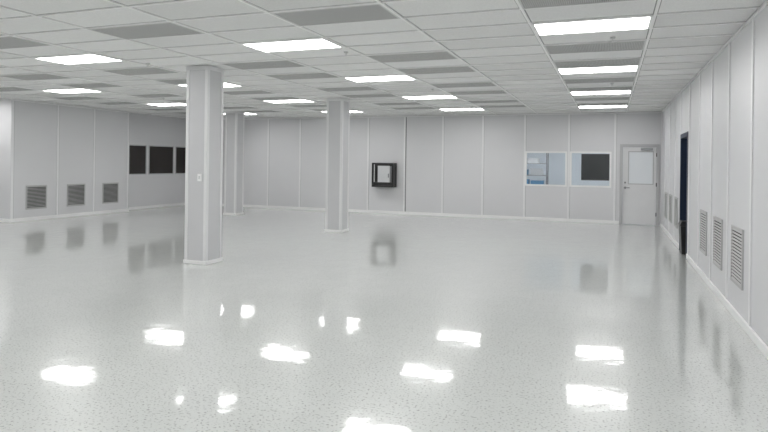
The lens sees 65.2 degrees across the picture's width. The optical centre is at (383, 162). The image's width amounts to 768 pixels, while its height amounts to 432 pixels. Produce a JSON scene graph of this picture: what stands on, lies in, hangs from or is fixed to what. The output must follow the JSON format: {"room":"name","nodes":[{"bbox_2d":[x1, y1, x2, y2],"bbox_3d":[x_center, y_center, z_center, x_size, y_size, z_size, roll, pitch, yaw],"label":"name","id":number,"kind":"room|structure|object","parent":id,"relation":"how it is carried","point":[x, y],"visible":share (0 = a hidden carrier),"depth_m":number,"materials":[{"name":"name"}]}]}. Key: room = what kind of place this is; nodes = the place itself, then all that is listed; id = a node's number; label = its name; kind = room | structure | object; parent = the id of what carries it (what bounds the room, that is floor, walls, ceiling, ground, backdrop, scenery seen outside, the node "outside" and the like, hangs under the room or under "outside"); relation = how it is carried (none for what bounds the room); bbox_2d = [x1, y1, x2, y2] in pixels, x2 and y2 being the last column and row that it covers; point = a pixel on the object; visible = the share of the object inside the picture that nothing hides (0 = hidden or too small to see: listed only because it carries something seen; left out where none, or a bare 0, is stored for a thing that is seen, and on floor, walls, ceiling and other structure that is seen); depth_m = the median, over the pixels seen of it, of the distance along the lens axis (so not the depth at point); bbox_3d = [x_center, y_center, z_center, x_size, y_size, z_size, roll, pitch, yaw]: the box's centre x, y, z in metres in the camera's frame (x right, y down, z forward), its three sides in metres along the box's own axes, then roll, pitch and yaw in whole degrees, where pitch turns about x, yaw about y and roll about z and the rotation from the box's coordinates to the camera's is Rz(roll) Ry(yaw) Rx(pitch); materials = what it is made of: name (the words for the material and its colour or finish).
{"room":"clean room","nodes":[
{"label":"clean room","id":0,"kind":"room"},
{"bbox_2d":[0,99,129,218],"bbox_3d":[-8.728,-0.062,16.720,0.420,3.100,3.900,1,0,21],"label":"wall","id":1,"kind":"structure","parent":0,"point":[35,136],"depth_m":16.17,"materials":[{"name":"paint"}]},
{"bbox_2d":[10,100,13,218],"bbox_3d":[-9.201,-0.088,14.857,0.014,2.960,0.060,1,0,21],"label":"trim","id":2,"kind":"structure","parent":1,"relation":"attached to","point":[12,132],"depth_m":14.85,"materials":[{"name":"metal"}]},
{"bbox_2d":[26,185,46,209],"bbox_3d":[-8.970,0.890,15.492,0.019,0.610,0.600,1,0,21],"label":"air vent","id":3,"kind":"object","parent":1,"relation":"in","point":[36,195],"visible":1,"depth_m":15.49,"materials":[{"name":"metal"}]},
{"bbox_2d":[56,105,58,214],"bbox_3d":[-8.741,-0.082,16.073,0.014,2.960,0.060,1,0,21],"label":"trim","id":4,"kind":"structure","parent":1,"relation":"attached to","point":[57,168],"depth_m":16.06,"materials":[{"name":"metal"}]},
{"bbox_2d":[9,208,128,222],"bbox_3d":[-8.544,1.446,16.630,0.025,0.090,3.925,1,0,21],"label":"baseboard","id":5,"kind":"structure","parent":1,"relation":"attached to","point":[116,210],"depth_m":16.30,"materials":[{"name":"plastic"}]},
{"bbox_2d":[11,99,129,112],"bbox_3d":[-8.507,-1.544,16.633,0.020,0.030,3.920,1,0,21],"label":"trim","id":6,"kind":"structure","parent":1,"relation":"attached to","point":[11,99],"depth_m":16.32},
{"bbox_2d":[67,184,84,206],"bbox_3d":[-8.535,0.896,16.643,0.019,0.610,0.600,1,0,21],"label":"air vent","id":7,"kind":"object","parent":1,"relation":"in","point":[75,192],"visible":1,"depth_m":16.63,"materials":[{"name":"metal"}]},
{"bbox_2d":[92,109,95,211],"bbox_3d":[-8.313,-0.076,17.205,0.014,2.960,0.060,1,0,21],"label":"trim","id":8,"kind":"structure","parent":1,"relation":"attached to","point":[94,109],"depth_m":17.20,"materials":[{"name":"metal"}]},
{"bbox_2d":[102,182,118,203],"bbox_3d":[-8.103,0.901,17.784,0.019,0.610,0.600,1,0,21],"label":"air vent","id":9,"kind":"object","parent":1,"relation":"in","point":[110,191],"visible":1,"depth_m":17.77,"materials":[{"name":"metal"}]},
{"bbox_2d":[126,113,128,208],"bbox_3d":[-7.856,-0.070,18.411,0.014,2.960,0.060,1,0,21],"label":"trim","id":10,"kind":"structure","parent":1,"relation":"attached to","point":[128,113],"depth_m":18.40,"materials":[{"name":"metal"}]},
{"bbox_2d":[129,113,185,206],"bbox_3d":[-7.625,-0.048,20.061,0.120,3.100,3.130,1,0,21],"label":"wall","id":11,"kind":"structure","parent":0,"point":[153,189],"depth_m":20.01,"materials":[{"name":"paint"}]},
{"bbox_2d":[129,144,146,174],"bbox_3d":[-7.952,-0.092,19.132,0.105,0.960,0.940,1,0,21],"label":"window","id":12,"kind":"structure","parent":11,"relation":"in","point":[137,153],"depth_m":19.20,"materials":[{"name":"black glass"}]},
{"bbox_2d":[129,203,184,209],"bbox_3d":[-7.581,1.458,20.021,0.025,0.090,3.100,1,0,21],"label":"baseboard","id":13,"kind":"structure","parent":11,"relation":"attached to","point":[173,204],"depth_m":19.95,"materials":[{"name":"plastic"}]},
{"bbox_2d":[148,145,173,174],"bbox_3d":[-7.538,-0.086,20.226,0.105,0.960,1.200,1,0,21],"label":"window","id":14,"kind":"structure","parent":11,"relation":"in","point":[160,158],"depth_m":20.19,"materials":[{"name":"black glass"}]},
{"bbox_2d":[175,146,185,173],"bbox_3d":[-7.175,-0.082,21.185,0.105,0.960,0.670,1,0,21],"label":"window","id":15,"kind":"structure","parent":11,"relation":"in","point":[180,152],"depth_m":21.11,"materials":[{"name":"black glass"}]},
{"bbox_2d":[0,0,765,118],"bbox_3d":[-5.397,-1.575,9.336,19.500,0.088,21.870,1,0,21],"label":"ceiling","id":16,"kind":"structure","parent":0,"point":[202,8],"depth_m":7.66,"materials":[{"name":"tile"}]},
{"bbox_2d":[0,87,33,91],"bbox_3d":[-8.008,-1.558,12.724,1.154,0.014,0.586,1,0,21],"label":"ceiling vent","id":17,"kind":"object","parent":16,"relation":"in","point":[2,89],"visible":1,"depth_m":12.73,"materials":[{"name":"metal"}]},
{"bbox_2d":[0,36,52,49],"bbox_3d":[-4.888,-1.518,7.630,1.154,0.014,0.586,1,0,21],"label":"ceiling vent","id":18,"kind":"object","parent":16,"relation":"in","point":[8,42],"visible":1,"depth_m":7.62,"materials":[{"name":"metal"}]},
{"bbox_2d":[0,74,69,80],"bbox_3d":[-6.232,-1.535,10.748,1.154,0.014,0.586,1,0,21],"label":"ceiling vent","id":19,"kind":"object","parent":16,"relation":"in","point":[28,77],"visible":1,"depth_m":10.76,"materials":[{"name":"metal"}]},
{"bbox_2d":[41,89,101,93],"bbox_3d":[-6.688,-1.540,12.877,1.150,0.016,0.584,1,0,21],"label":"recessed light","id":20,"kind":"object","parent":16,"relation":"in","point":[64,91],"visible":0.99,"depth_m":12.89,"materials":[{"name":"white"}]},
{"bbox_2d":[33,54,122,64],"bbox_3d":[-4.457,-1.511,8.771,1.150,0.016,0.584,1,0,21],"label":"recessed light","id":21,"kind":"object","parent":16,"relation":"in","point":[87,58],"visible":1,"depth_m":8.77,"materials":[{"name":"white"}]},
{"bbox_2d":[55,96,101,99],"bbox_3d":[-7.360,-1.549,14.435,1.154,0.014,0.586,1,0,21],"label":"ceiling vent","id":22,"kind":"object","parent":16,"relation":"in","point":[84,97],"visible":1,"depth_m":14.46,"materials":[{"name":"metal"}]},
{"bbox_2d":[61,83,124,87],"bbox_3d":[-5.801,-1.529,11.889,1.154,0.014,0.586,1,0,21],"label":"ceiling vent","id":23,"kind":"object","parent":16,"relation":"in","point":[86,85],"visible":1,"depth_m":11.90,"materials":[{"name":"metal"}]},
{"bbox_2d":[97,102,139,104],"bbox_3d":[-6.929,-1.544,15.576,1.154,0.014,0.586,1,0,21],"label":"ceiling vent","id":24,"kind":"object","parent":16,"relation":"in","point":[105,103],"visible":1,"depth_m":15.62,"materials":[{"name":"metal"}]},
{"bbox_2d":[100,67,178,75],"bbox_3d":[-4.025,-1.507,9.912,1.154,0.014,0.586,1,0,21],"label":"ceiling vent","id":25,"kind":"object","parent":16,"relation":"in","point":[138,71],"visible":1,"depth_m":9.92,"materials":[{"name":"metal"}]},
{"bbox_2d":[87,22,205,39],"bbox_3d":[-2.681,-1.489,6.795,1.154,0.014,0.586,1,0,21],"label":"ceiling vent","id":26,"kind":"object","parent":16,"relation":"in","point":[167,29],"visible":1,"depth_m":6.78,"materials":[{"name":"metal"}]},
{"bbox_2d":[130,94,185,97],"bbox_3d":[-5.153,-1.521,13.600,1.154,0.014,0.586,1,0,21],"label":"ceiling vent","id":27,"kind":"object","parent":16,"relation":"in","point":[141,95],"visible":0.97,"depth_m":13.61,"materials":[{"name":"metal"}]},
{"bbox_2d":[147,103,185,105],"bbox_3d":[-5.609,-1.526,15.729,1.150,0.016,0.584,1,0,21],"label":"recessed light","id":28,"kind":"object","parent":16,"relation":"in","point":[160,104],"visible":0.76,"depth_m":15.74,"materials":[{"name":"white"}]},
{"bbox_2d":[153,79,185,84],"bbox_3d":[-3.594,-1.501,11.053,1.154,0.014,0.586,1,0,21],"label":"ceiling vent","id":29,"kind":"object","parent":16,"relation":"in","point":[173,81],"visible":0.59,"depth_m":11.11,"materials":[{"name":"metal"}]},
{"bbox_2d":[178,82,243,86],"bbox_3d":[-3.378,-1.497,11.624,1.150,0.016,0.584,1,0,21],"label":"recessed light","id":30,"kind":"object","parent":16,"relation":"in","point":[225,83],"visible":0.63,"depth_m":11.58,"materials":[{"name":"white"}]},
{"bbox_2d":[181,83,236,86],"bbox_3d":[-3.378,-1.497,11.624,1.098,0.008,0.532,1,0,21],"label":"diffuser","id":31,"kind":"object","parent":30,"relation":"attached to","point":[225,84],"depth_m":11.58,"materials":[{"name":"white"}]},
{"bbox_2d":[224,90,275,94],"bbox_3d":[-2.946,-1.493,12.765,1.154,0.014,0.586,1,0,21],"label":"ceiling vent","id":32,"kind":"object","parent":16,"relation":"in","point":[253,91],"visible":0.76,"depth_m":12.77,"materials":[{"name":"metal"}]},
{"bbox_2d":[222,60,306,69],"bbox_3d":[-1.818,-1.478,9.077,1.154,0.014,0.586,1,0,21],"label":"ceiling vent","id":33,"kind":"object","parent":16,"relation":"in","point":[283,63],"visible":1,"depth_m":9.08,"materials":[{"name":"metal"}]},
{"bbox_2d":[249,97,299,100],"bbox_3d":[-2.514,-1.487,13.906,1.154,0.014,0.586,1,0,21],"label":"ceiling vent","id":34,"kind":"object","parent":16,"relation":"in","point":[262,98],"visible":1,"depth_m":13.92,"materials":[{"name":"metal"}]},
{"bbox_2d":[265,99,313,102],"bbox_3d":[-2.299,-1.484,14.477,1.150,0.016,0.584,1,0,21],"label":"recessed light","id":35,"kind":"object","parent":16,"relation":"in","point":[301,100],"visible":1,"depth_m":14.50,"materials":[{"name":"white"}]},
{"bbox_2d":[267,100,311,102],"bbox_3d":[-2.299,-1.484,14.477,1.098,0.008,0.532,1,0,21],"label":"diffuser","id":36,"kind":"object","parent":35,"relation":"attached to","point":[272,101],"depth_m":14.51,"materials":[{"name":"white"}]},
{"bbox_2d":[241,38,343,52],"bbox_3d":[-1.146,-1.469,7.519,1.150,0.016,0.584,1,0,21],"label":"recessed light","id":37,"kind":"object","parent":16,"relation":"in","point":[321,43],"visible":0.99,"depth_m":7.51,"materials":[{"name":"white"}]},
{"bbox_2d":[264,73,340,79],"bbox_3d":[-1.386,-1.473,10.218,1.154,0.014,0.586,1,0,21],"label":"ceiling vent","id":38,"kind":"object","parent":16,"relation":"in","point":[304,75],"visible":1,"depth_m":10.23,"materials":[{"name":"metal"}]},
{"bbox_2d":[270,4,400,26],"bbox_3d":[-0.474,-1.461,5.960,1.154,0.014,0.586,1,0,21],"label":"ceiling vent","id":39,"kind":"object","parent":16,"relation":"in","point":[373,12],"visible":0.97,"depth_m":5.95,"materials":[{"name":"metal"}]},
{"bbox_2d":[314,86,377,91],"bbox_3d":[-0.739,-1.465,11.930,1.154,0.014,0.586,1,0,21],"label":"ceiling vent","id":40,"kind":"object","parent":16,"relation":"in","point":[366,88],"visible":0.97,"depth_m":11.95,"materials":[{"name":"metal"}]},
{"bbox_2d":[341,94,398,97],"bbox_3d":[-0.307,-1.459,13.071,1.154,0.014,0.586,1,0,21],"label":"ceiling vent","id":41,"kind":"object","parent":16,"relation":"in","point":[360,95],"visible":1,"depth_m":13.07,"materials":[{"name":"metal"}]},
{"bbox_2d":[0,0,758,118],"bbox_3d":[-5.398,-1.525,9.336,19.260,0.012,21.630,1,0,21],"label":"grid","id":42,"kind":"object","parent":16,"relation":"attached to","point":[655,14],"depth_m":8.58,"materials":[{"name":"metal"}]},
{"bbox_2d":[345,75,416,81],"bbox_3d":[-0.067,-1.455,10.371,1.150,0.016,0.584,1,0,21],"label":"recessed light","id":43,"kind":"object","parent":16,"relation":"in","point":[393,77],"visible":0.96,"depth_m":10.37,"materials":[{"name":"white"}]},
{"bbox_2d":[372,102,423,105],"bbox_3d":[0.340,-1.451,14.783,1.154,0.014,0.586,1,0,21],"label":"ceiling vent","id":44,"kind":"object","parent":16,"relation":"in","point":[403,103],"visible":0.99,"depth_m":14.76,"materials":[{"name":"metal"}]},
{"bbox_2d":[366,51,457,62],"bbox_3d":[0.389,-1.450,8.242,1.154,0.014,0.586,1,0,21],"label":"ceiling vent","id":45,"kind":"object","parent":16,"relation":"in","point":[445,55],"visible":0.94,"depth_m":8.24,"materials":[{"name":"metal"}]},
{"bbox_2d":[391,107,435,109],"bbox_3d":[0.772,-1.445,15.924,1.154,0.014,0.586,1,0,21],"label":"ceiling vent","id":46,"kind":"object","parent":16,"relation":"in","point":[401,108],"visible":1,"depth_m":15.96,"materials":[{"name":"metal"}]},
{"bbox_2d":[403,95,456,99],"bbox_3d":[1.012,-1.441,13.224,1.150,0.016,0.584,1,0,21],"label":"recessed light","id":47,"kind":"object","parent":16,"relation":"in","point":[441,96],"visible":0.94,"depth_m":13.23,"materials":[{"name":"white"}]},
{"bbox_2d":[405,96,455,98],"bbox_3d":[1.012,-1.441,13.224,1.098,0.008,0.532,1,0,21],"label":"diffuser","id":48,"kind":"object","parent":47,"relation":"attached to","point":[407,97],"depth_m":13.24,"materials":[{"name":"white"}]},
{"bbox_2d":[396,66,476,74],"bbox_3d":[0.821,-1.445,9.383,1.154,0.014,0.586,1,0,21],"label":"ceiling vent","id":49,"kind":"object","parent":16,"relation":"in","point":[459,69],"visible":0.93,"depth_m":9.39,"materials":[{"name":"metal"}]},
{"bbox_2d":[440,108,483,110],"bbox_3d":[2.091,-1.427,16.077,1.150,0.016,0.584,1,0,21],"label":"recessed light","id":50,"kind":"object","parent":16,"relation":"in","point":[459,109],"visible":0.87,"depth_m":16.09,"materials":[{"name":"white"}]},
{"bbox_2d":[429,82,496,87],"bbox_3d":[1.468,-1.436,11.095,1.154,0.014,0.586,1,0,21],"label":"ceiling vent","id":51,"kind":"object","parent":16,"relation":"in","point":[478,84],"visible":1,"depth_m":11.11,"materials":[{"name":"metal"}]},
{"bbox_2d":[447,90,507,94],"bbox_3d":[1.900,-1.431,12.236,1.154,0.014,0.586,1,0,21],"label":"ceiling vent","id":52,"kind":"object","parent":16,"relation":"in","point":[490,91],"visible":0.94,"depth_m":12.24,"materials":[{"name":"metal"}]},
{"bbox_2d":[467,100,518,102],"bbox_3d":[2.547,-1.423,13.947,1.154,0.014,0.586,1,0,21],"label":"ceiling vent","id":53,"kind":"object","parent":16,"relation":"in","point":[484,101],"visible":0.91,"depth_m":13.96,"materials":[{"name":"metal"}]},
{"bbox_2d":[479,105,526,107],"bbox_3d":[2.979,-1.417,15.089,1.154,0.014,0.586,1,0,21],"label":"ceiling vent","id":54,"kind":"object","parent":16,"relation":"in","point":[493,106],"visible":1,"depth_m":15.11,"materials":[{"name":"metal"}]},
{"bbox_2d":[518,0,636,8],"bbox_3d":[1.733,-1.433,5.125,1.154,0.014,0.586,1,0,21],"label":"ceiling vent","id":55,"kind":"object","parent":16,"relation":"in","point":[525,4],"visible":1,"depth_m":5.37,"materials":[{"name":"metal"}]},
{"bbox_2d":[532,16,652,35],"bbox_3d":[2.164,-1.426,6.266,1.150,0.016,0.584,1,0,21],"label":"recessed light","id":56,"kind":"object","parent":16,"relation":"in","point":[643,22],"visible":1,"depth_m":6.25,"materials":[{"name":"white"}]},
{"bbox_2d":[544,40,646,54],"bbox_3d":[2.596,-1.422,7.407,1.154,0.014,0.586,1,0,21],"label":"ceiling vent","id":57,"kind":"object","parent":16,"relation":"in","point":[628,45],"visible":1,"depth_m":7.40,"materials":[{"name":"metal"}]},
{"bbox_2d":[553,58,640,68],"bbox_3d":[3.028,-1.416,8.548,1.154,0.014,0.586,1,0,21],"label":"ceiling vent","id":58,"kind":"object","parent":16,"relation":"in","point":[634,61],"visible":1,"depth_m":8.55,"materials":[{"name":"metal"}]},
{"bbox_2d":[557,65,638,73],"bbox_3d":[3.244,-1.413,9.119,1.150,0.016,0.584,1,0,21],"label":"recessed light","id":59,"kind":"object","parent":16,"relation":"in","point":[632,68],"visible":0.96,"depth_m":9.11,"materials":[{"name":"white"}]},
{"bbox_2d":[563,77,635,83],"bbox_3d":[3.675,-1.408,10.260,1.154,0.014,0.586,1,0,21],"label":"ceiling vent","id":60,"kind":"object","parent":16,"relation":"in","point":[619,79],"visible":1,"depth_m":10.27,"materials":[{"name":"metal"}]},
{"bbox_2d":[568,86,632,91],"bbox_3d":[4.107,-1.403,11.401,1.154,0.014,0.586,1,0,21],"label":"ceiling vent","id":61,"kind":"object","parent":16,"relation":"in","point":[621,87],"visible":1,"depth_m":11.39,"materials":[{"name":"metal"}]},
{"bbox_2d":[570,90,631,94],"bbox_3d":[4.323,-1.399,11.971,1.150,0.016,0.584,1,0,21],"label":"recessed light","id":62,"kind":"object","parent":16,"relation":"in","point":[617,91],"visible":0.96,"depth_m":11.96,"materials":[{"name":"white"}]},
{"bbox_2d":[573,97,629,100],"bbox_3d":[4.755,-1.394,13.112,1.154,0.014,0.586,1,0,21],"label":"ceiling vent","id":63,"kind":"object","parent":16,"relation":"in","point":[605,98],"visible":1,"depth_m":13.12,"materials":[{"name":"metal"}]},
{"bbox_2d":[577,103,628,105],"bbox_3d":[5.186,-1.389,14.254,1.154,0.014,0.586,1,0,21],"label":"ceiling vent","id":64,"kind":"object","parent":16,"relation":"in","point":[585,104],"visible":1,"depth_m":14.29,"materials":[{"name":"metal"}]},
{"bbox_2d":[578,105,627,107],"bbox_3d":[5.402,-1.385,14.824,1.150,0.016,0.584,1,0,21],"label":"recessed light","id":65,"kind":"object","parent":16,"relation":"in","point":[607,106],"visible":0.84,"depth_m":14.81,"materials":[{"name":"white"}]},
{"bbox_2d":[0,205,767,431],"bbox_3d":[-5.459,1.580,9.280,19.500,0.100,21.750,1,0,21],"label":"floor","id":66,"kind":"structure","parent":0,"point":[388,322],"depth_m":5.71,"materials":[{"name":"vinyl"},{"name":"epoxy resin"}]},
{"bbox_2d":[183,65,223,264],"bbox_3d":[-2.821,0.039,9.417,0.428,3.050,0.428,1,0,21],"label":"column","id":67,"kind":"structure","parent":66,"relation":"on","point":[204,84],"depth_m":9.26,"materials":[{"name":"paint"}]},
{"bbox_2d":[223,111,244,214],"bbox_3d":[-4.450,0.018,17.828,0.428,3.050,0.428,1,0,21],"label":"column","id":68,"kind":"structure","parent":66,"relation":"on","point":[234,120],"depth_m":17.67,"materials":[{"name":"paint"}]},
{"bbox_2d":[324,98,349,232],"bbox_3d":[-1.069,0.061,13.822,0.428,3.050,0.428,1,0,21],"label":"column","id":69,"kind":"structure","parent":66,"relation":"on","point":[338,109],"depth_m":13.66,"materials":[{"name":"paint"}]},
{"bbox_2d":[678,220,685,254],"bbox_3d":[5.543,1.371,10.994,0.253,0.600,0.392,1,0,21],"label":"waste bin","id":70,"kind":"object","parent":66,"relation":"on","point":[682,223],"visible":0.44,"depth_m":10.86,"materials":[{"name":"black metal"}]},
{"bbox_2d":[222,111,661,225],"bbox_3d":[0.222,0.053,18.830,15.670,3.100,0.120,1,0,21],"label":"wall","id":71,"kind":"structure","parent":0,"point":[503,170],"depth_m":18.10,"materials":[{"name":"paint"}]},
{"bbox_2d":[267,119,268,205],"bbox_3d":[-3.931,-0.020,20.329,0.056,2.960,0.014,1,0,21],"label":"trim","id":72,"kind":"structure","parent":71,"relation":"attached to","point":[268,119],"depth_m":20.32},
{"bbox_2d":[298,119,300,206],"bbox_3d":[-2.790,-0.006,19.898,0.056,2.960,0.014,1,0,21],"label":"trim","id":73,"kind":"structure","parent":71,"relation":"attached to","point":[300,119],"depth_m":19.89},
{"bbox_2d":[367,118,368,209],"bbox_3d":[-0.508,0.024,19.034,0.056,2.960,0.014,1,0,21],"label":"trim","id":74,"kind":"structure","parent":71,"relation":"attached to","point":[368,118],"depth_m":19.02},
{"bbox_2d":[372,163,396,186],"bbox_3d":[0.007,0.385,18.684,0.720,0.750,0.300,1,0,21],"label":"box","id":75,"kind":"object","parent":71,"relation":"attached to","point":[385,173],"visible":1,"depth_m":18.57,"materials":[{"name":"black metal"}]},
{"bbox_2d":[403,117,405,211],"bbox_3d":[0.633,0.038,18.602,0.056,2.960,0.014,1,0,21],"label":"trim","id":76,"kind":"structure","parent":71,"relation":"attached to","point":[404,117],"depth_m":18.59,"materials":[{"name":"metal"}]},
{"bbox_2d":[405,117,406,211],"bbox_3d":[0.673,0.039,18.587,0.025,2.960,0.014,1,0,21],"label":"trim","id":77,"kind":"structure","parent":71,"relation":"attached to","point":[406,117],"depth_m":18.58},
{"bbox_2d":[222,204,618,223],"bbox_3d":[-0.310,1.551,18.946,14.390,0.090,0.025,1,0,21],"label":"baseboard","id":78,"kind":"structure","parent":71,"relation":"attached to","point":[248,206],"depth_m":18.04,"materials":[{"name":"plastic"}]},
{"bbox_2d":[223,112,660,119],"bbox_3d":[0.216,-1.432,18.764,15.430,0.030,0.020,1,0,21],"label":"trim","id":79,"kind":"structure","parent":71,"relation":"attached to","point":[623,112],"depth_m":17.81,"materials":[{"name":"metal"}]},
{"bbox_2d":[441,116,443,212],"bbox_3d":[1.774,0.053,18.171,0.056,2.960,0.014,1,0,21],"label":"trim","id":80,"kind":"structure","parent":71,"relation":"attached to","point":[442,116],"depth_m":18.16,"materials":[{"name":"metal"}]},
{"bbox_2d":[481,116,483,214],"bbox_3d":[2.915,0.067,17.739,0.056,2.960,0.014,1,0,21],"label":"trim","id":81,"kind":"structure","parent":71,"relation":"attached to","point":[482,116],"depth_m":17.73,"materials":[{"name":"metal"}]},
{"bbox_2d":[523,115,525,216],"bbox_3d":[4.056,0.082,17.307,0.056,2.960,0.014,1,0,21],"label":"trim","id":82,"kind":"structure","parent":71,"relation":"attached to","point":[524,115],"depth_m":17.30,"materials":[{"name":"metal"}]},
{"bbox_2d":[525,151,566,186],"bbox_3d":[4.622,0.174,17.140,1.160,0.990,0.105,1,0,21],"label":"window","id":83,"kind":"structure","parent":71,"relation":"in","point":[526,152],"depth_m":17.11,"materials":[{"name":"white plastic"}]},
{"bbox_2d":[567,114,569,218],"bbox_3d":[5.197,0.097,16.876,0.056,2.960,0.014,1,0,21],"label":"trim","id":84,"kind":"structure","parent":71,"relation":"attached to","point":[568,184],"depth_m":16.87,"materials":[{"name":"metal"}]},
{"bbox_2d":[570,151,611,187],"bbox_3d":[5.749,0.189,16.714,1.090,0.990,0.105,1,0,21],"label":"window","id":85,"kind":"structure","parent":71,"relation":"in","point":[571,152],"depth_m":16.73,"materials":[{"name":"white plastic"}]},
{"bbox_2d":[581,154,609,180],"bbox_3d":[5.883,0.130,16.711,0.740,0.740,0.026,1,0,21],"label":"panel","id":86,"kind":"object","parent":85,"relation":"attached to","point":[594,167],"visible":1,"depth_m":16.70,"materials":[{"name":"metal"}]},
{"bbox_2d":[613,114,616,220],"bbox_3d":[6.329,0.111,16.447,0.056,2.960,0.014,1,0,21],"label":"trim","id":87,"kind":"structure","parent":71,"relation":"attached to","point":[615,115],"depth_m":16.44,"materials":[{"name":"metal"}]},
{"bbox_2d":[619,144,659,225],"bbox_3d":[6.912,0.596,16.253,0.990,2.185,0.160,1,0,21],"label":"door","id":88,"kind":"structure","parent":71,"relation":"in","point":[639,163],"depth_m":16.24,"materials":[{"name":"paint"}]},
{"bbox_2d":[527,153,622,195],"bbox_3d":[6.415,0.332,19.650,4.900,2.700,0.100,1,0,21],"label":"wall","id":89,"kind":"structure","parent":0,"point":[556,175],"depth_m":19.83,"materials":[{"name":"paint"}]},
{"bbox_2d":[661,5,767,345],"bbox_3d":[3.645,0.097,5.907,0.120,3.100,21.630,1,0,21],"label":"wall","id":90,"kind":"structure","parent":0,"point":[741,46],"depth_m":6.69,"materials":[{"name":"paint"}]},
{"bbox_2d":[660,118,661,222],"bbox_3d":[7.388,0.124,15.990,0.014,2.960,0.060,1,0,21],"label":"trim","id":91,"kind":"structure","parent":90,"relation":"attached to","point":[661,118],"depth_m":15.96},
{"bbox_2d":[664,109,665,226],"bbox_3d":[6.957,0.119,14.849,0.014,2.960,0.060,1,0,21],"label":"trim","id":92,"kind":"structure","parent":90,"relation":"attached to","point":[665,109],"depth_m":14.82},
{"bbox_2d":[660,223,678,248],"bbox_3d":[6.523,1.639,13.770,0.025,0.090,4.810,1,0,21],"label":"baseboard","id":93,"kind":"structure","parent":90,"relation":"attached to","point":[669,235],"depth_m":13.13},
{"bbox_2d":[668,104,670,231],"bbox_3d":[6.525,0.114,13.708,0.014,2.960,0.060,1,0,21],"label":"trim","id":94,"kind":"structure","parent":90,"relation":"attached to","point":[670,104],"depth_m":13.68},
{"bbox_2d":[669,194,671,222],"bbox_3d":[6.383,1.017,13.372,0.019,0.610,0.600,1,0,21],"label":"air vent","id":95,"kind":"object","parent":90,"relation":"in","point":[670,195],"visible":1,"depth_m":13.36,"materials":[{"name":"metal"}]},
{"bbox_2d":[674,98,675,237],"bbox_3d":[6.093,0.108,12.567,0.014,2.960,0.060,1,0,21],"label":"trim","id":96,"kind":"structure","parent":90,"relation":"attached to","point":[675,98],"depth_m":12.54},
{"bbox_2d":[674,197,677,228],"bbox_3d":[5.952,1.011,12.231,0.019,0.610,0.600,1,0,21],"label":"air vent","id":97,"kind":"object","parent":90,"relation":"in","point":[675,198],"visible":1,"depth_m":12.21,"materials":[{"name":"metal"}]},
{"bbox_2d":[679,131,687,252],"bbox_3d":[5.540,0.566,10.945,0.150,2.210,1.180,1,0,21],"label":"door","id":98,"kind":"structure","parent":90,"relation":"in","point":[683,137],"depth_m":11.42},
{"bbox_2d":[687,84,689,243],"bbox_3d":[5.255,0.097,10.350,0.014,2.960,0.060,1,0,21],"label":"trim","id":99,"kind":"structure","parent":90,"relation":"attached to","point":[689,84],"depth_m":10.34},
{"bbox_2d":[687,83,690,254],"bbox_3d":[5.230,0.097,10.284,0.014,2.960,0.060,1,0,21],"label":"trim","id":100,"kind":"structure","parent":90,"relation":"attached to","point":[690,83],"depth_m":10.26,"materials":[{"name":"metal"}]},
{"bbox_2d":[697,73,700,265],"bbox_3d":[4.798,0.091,9.143,0.014,2.960,0.060,1,0,21],"label":"trim","id":101,"kind":"structure","parent":90,"relation":"attached to","point":[700,73],"depth_m":9.12,"materials":[{"name":"metal"}]},
{"bbox_2d":[700,209,706,255],"bbox_3d":[4.583,0.994,8.611,0.019,0.610,0.600,1,0,21],"label":"air vent","id":102,"kind":"object","parent":90,"relation":"in","point":[703,214],"visible":1,"depth_m":8.58,"materials":[{"name":"metal"}]},
{"bbox_2d":[709,60,713,279],"bbox_3d":[4.367,0.086,8.002,0.014,2.960,0.060,1,0,21],"label":"trim","id":103,"kind":"structure","parent":90,"relation":"attached to","point":[712,60],"depth_m":7.98,"materials":[{"name":"metal"}]},
{"bbox_2d":[661,0,767,112],"bbox_3d":[3.595,-1.389,5.922,0.020,0.030,21.610,1,0,21],"label":"trim","id":104,"kind":"structure","parent":90,"relation":"attached to","point":[765,3],"depth_m":6.94,"materials":[{"name":"metal"}]},
{"bbox_2d":[713,216,722,270],"bbox_3d":[4.144,0.988,7.451,0.019,0.610,0.600,1,0,21],"label":"air vent","id":105,"kind":"object","parent":90,"relation":"in","point":[717,222],"visible":1,"depth_m":7.42,"materials":[{"name":"metal"}]},
{"bbox_2d":[686,253,767,359],"bbox_3d":[2.493,1.587,3.117,0.025,0.090,15.610,1,0,21],"label":"baseboard","id":106,"kind":"structure","parent":90,"relation":"attached to","point":[751,333],"depth_m":6.36,"materials":[{"name":"plastic"}]},
{"bbox_2d":[725,42,730,299],"bbox_3d":[3.935,0.080,6.861,0.014,2.960,0.060,1,0,21],"label":"trim","id":107,"kind":"structure","parent":90,"relation":"attached to","point":[729,50],"depth_m":6.83,"materials":[{"name":"metal"}]},
{"bbox_2d":[730,224,743,290],"bbox_3d":[3.712,0.983,6.310,0.019,0.610,0.600,1,0,21],"label":"air vent","id":108,"kind":"object","parent":90,"relation":"in","point":[737,234],"visible":1,"depth_m":6.27,"materials":[{"name":"metal"}]},
{"bbox_2d":[748,18,754,325],"bbox_3d":[3.503,0.075,5.720,0.014,2.960,0.060,1,0,21],"label":"trim","id":109,"kind":"structure","parent":90,"relation":"attached to","point":[753,19],"depth_m":5.69,"materials":[{"name":"metal"}]},
{"bbox_3d":[5.872,1.725,18.261,4.900,0.100,3.070,1,0,21],"label":"floor","id":110,"kind":"structure","parent":0,"visible":0},
{"bbox_2d":[527,153,548,183],"bbox_3d":[4.598,0.559,18.813,1.036,2.200,0.486,1,0,21],"label":"wire shelf","id":111,"kind":"object","parent":110,"relation":"on","point":[547,160],"visible":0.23,"depth_m":18.57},
{"bbox_2d":[530,168,543,174],"bbox_3d":[4.776,0.281,18.736,0.380,0.200,0.390,1,0,21],"label":"storage bin","id":112,"kind":"object","parent":111,"relation":"on","point":[533,171],"visible":1,"depth_m":18.57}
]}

